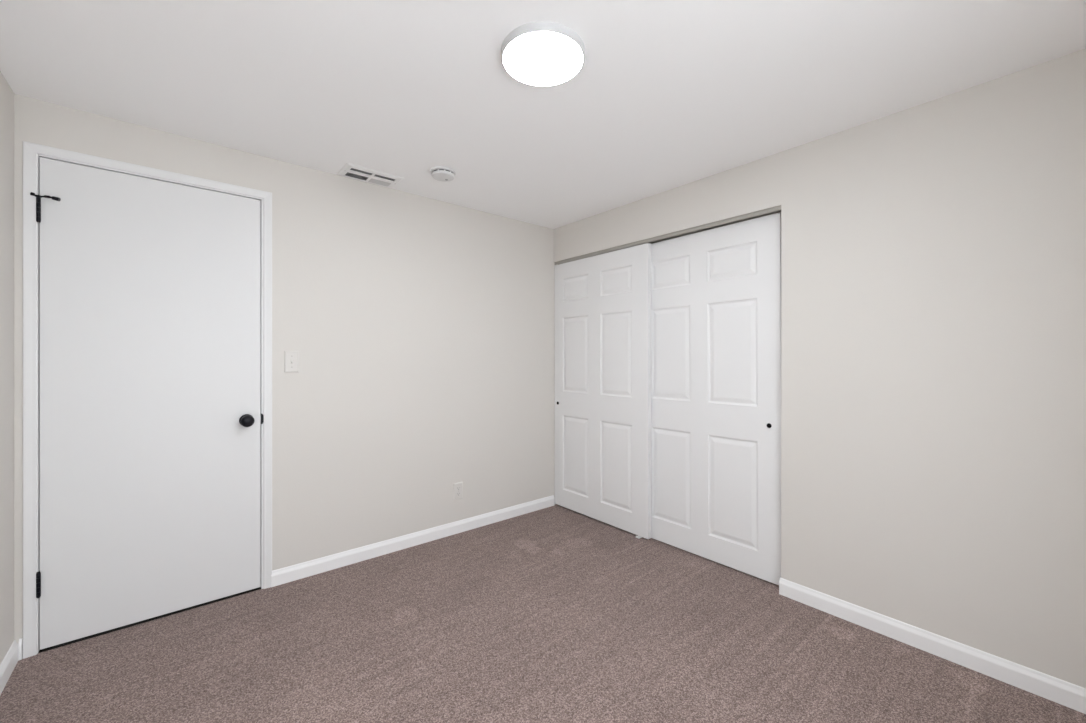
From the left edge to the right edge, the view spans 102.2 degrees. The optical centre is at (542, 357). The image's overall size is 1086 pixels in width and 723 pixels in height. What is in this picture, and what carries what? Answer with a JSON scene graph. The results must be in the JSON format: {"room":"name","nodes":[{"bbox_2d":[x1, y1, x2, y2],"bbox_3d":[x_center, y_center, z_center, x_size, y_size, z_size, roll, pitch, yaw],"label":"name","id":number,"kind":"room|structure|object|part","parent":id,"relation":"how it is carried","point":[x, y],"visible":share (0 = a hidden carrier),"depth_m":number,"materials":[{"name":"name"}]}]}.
{"room":"empty bedroom","nodes":[
{"label":"empty bedroom","id":0,"kind":"room"},
{"bbox_2d":[0,71,13,663],"bbox_3d":[-1.138,0.103,0.490,0.120,2.330,3.220,0,0,-40],"label":"wall","id":1,"kind":"structure","parent":0,"point":[6,93],"depth_m":1.68,"materials":[{"name":"white paint"}]},
{"bbox_2d":[0,640,18,694],"bbox_3d":[-1.125,1.177,0.579,0.012,0.082,3.099,0,0,-40],"label":"baseboard","id":2,"kind":"structure","parent":1,"relation":"attached to","point":[10,660],"depth_m":1.67,"materials":[{"name":"white paint"}]},
{"bbox_2d":[14,94,557,643],"bbox_3d":[-0.790,0.103,2.962,3.831,2.330,0.120,0,0,-40],"label":"wall","id":3,"kind":"structure","parent":0,"point":[422,329],"depth_m":2.68,"materials":[{"name":"white paint"}]},
{"bbox_2d":[18,638,22,660],"bbox_3d":[-2.110,1.177,1.769,0.009,0.082,0.012,0,0,-40],"label":"baseboard","id":4,"kind":"structure","parent":3,"relation":"attached to","point":[20,646],"depth_m":1.77,"materials":[{"name":"white paint"}]},
{"bbox_2d":[30,157,259,649],"bbox_3d":[-1.778,0.189,2.034,0.794,2.033,0.104,0,0,-40],"label":"door","id":5,"kind":"structure","parent":3,"relation":"in","point":[150,288],"depth_m":2.00,"materials":[{"name":"white paint"}]},
{"bbox_3d":[-1.502,0.323,2.227,0.060,0.060,0.044,0,0,-40],"label":"knob","id":6,"kind":"part","parent":5,"relation":"part of","materials":[{"name":"black metal"}]},
{"bbox_2d":[23,141,271,658],"bbox_3d":[-1.812,0.171,2.098,0.867,2.094,0.130,0,0,-40],"label":"door frame","id":7,"kind":"structure","parent":3,"relation":"attached to","point":[32,152],"depth_m":1.80,"materials":[{"name":"white paint"}]},
{"bbox_2d":[284,351,298,372],"bbox_3d":[-1.367,0.021,2.387,0.072,0.118,0.020,0,0,-40],"label":"light switch","id":8,"kind":"object","parent":3,"relation":"attached to","point":[291,358],"visible":1,"depth_m":2.39,"materials":[{"name":"white plastic"}]},
{"bbox_2d":[271,495,554,586],"bbox_3d":[-0.677,1.177,2.971,2.005,0.082,0.012,0,0,-40],"label":"baseboard","id":9,"kind":"structure","parent":3,"relation":"attached to","point":[284,575],"depth_m":2.77,"materials":[{"name":"white paint"}]},
{"bbox_2d":[453,482,462,499],"bbox_3d":[-0.589,0.928,3.047,0.071,0.117,0.009,0,0,-40],"label":"wall outlet","id":10,"kind":"object","parent":3,"relation":"attached to","point":[457,487],"visible":1,"depth_m":3.04,"materials":[{"name":"white plastic"}]},
{"bbox_2d":[0,0,1085,228],"bbox_3d":[-0.022,-1.102,2.047,3.831,0.080,4.170,0,0,-40],"label":"ceiling","id":11,"kind":"structure","parent":0,"point":[665,95],"depth_m":1.66,"materials":[{"name":"white paint"}]},
{"bbox_2d":[337,163,403,187],"bbox_3d":[-1.006,-1.058,2.563,0.324,0.009,0.198,0,0,-40],"label":"ceiling vent","id":12,"kind":"object","parent":11,"relation":"in","point":[349,170],"visible":1,"depth_m":2.55,"materials":[{"name":"white metal"}]},
{"bbox_2d":[430,166,455,181],"bbox_3d":[-0.571,-1.043,2.504,0.142,0.038,0.142,0,0,-40],"label":"smoke detector","id":13,"kind":"object","parent":11,"relation":"attached to","point":[439,173],"visible":1,"depth_m":2.47,"materials":[{"name":"white plastic"}]},
{"bbox_2d":[501,21,584,85],"bbox_3d":[0.000,-1.046,1.530,0.294,0.031,0.294,0,0,-40],"label":"ceiling light","id":14,"kind":"object","parent":11,"relation":"in","point":[541,53],"visible":1,"depth_m":1.49,"materials":[{"name":"white plastic"}]},
{"bbox_2d":[0,504,1085,722],"bbox_3d":[-0.022,1.243,2.047,3.831,0.050,4.170,0,0,-40],"label":"floor","id":15,"kind":"structure","parent":0,"point":[556,613],"depth_m":1.80,"materials":[{"name":"brown carpet"}]},
{"bbox_2d":[38,586,260,652],"bbox_3d":[-1.817,1.217,2.099,0.779,0.002,0.112,0,0,-40],"label":"threshold","id":16,"kind":"object","parent":15,"relation":"on","point":[259,588],"visible":0.36,"depth_m":2.02,"materials":[{"name":"black"}]},
{"bbox_2d":[554,48,1085,687],"bbox_3d":[1.167,0.103,2.424,0.115,2.330,3.220,0,0,-40],"label":"wall","id":17,"kind":"structure","parent":0,"point":[933,253],"depth_m":1.79,"materials":[{"name":"white paint"}]},
{"bbox_2d":[554,205,780,264],"bbox_3d":[0.698,-0.778,2.974,0.096,0.022,1.772,0,0,-40],"label":"door track","id":18,"kind":"object","parent":17,"relation":"attached to","point":[777,209],"visible":0.76,"depth_m":2.71,"materials":[{"name":"grey metal"}]},
{"bbox_2d":[555,243,650,538],"bbox_3d":[0.409,0.222,3.274,0.038,1.966,0.936,0,0,-40],"label":"sliding closet door","id":19,"kind":"structure","parent":18,"relation":"hanging from","point":[603,301],"depth_m":3.21,"materials":[{"name":"white paint"}]},
{"bbox_2d":[651,213,780,584],"bbox_3d":[0.972,0.221,2.678,0.038,1.975,0.926,0,0,-40],"label":"sliding closet door","id":20,"kind":"structure","parent":18,"relation":"hanging from","point":[716,292],"depth_m":2.58,"materials":[{"name":"white paint"}]},
{"bbox_2d":[779,578,1085,713],"bbox_3d":[1.648,1.177,1.751,0.012,0.082,1.330,0,0,-40],"label":"baseboard","id":21,"kind":"structure","parent":17,"relation":"attached to","point":[1062,692],"depth_m":1.76,"materials":[{"name":"white paint"}]}
]}

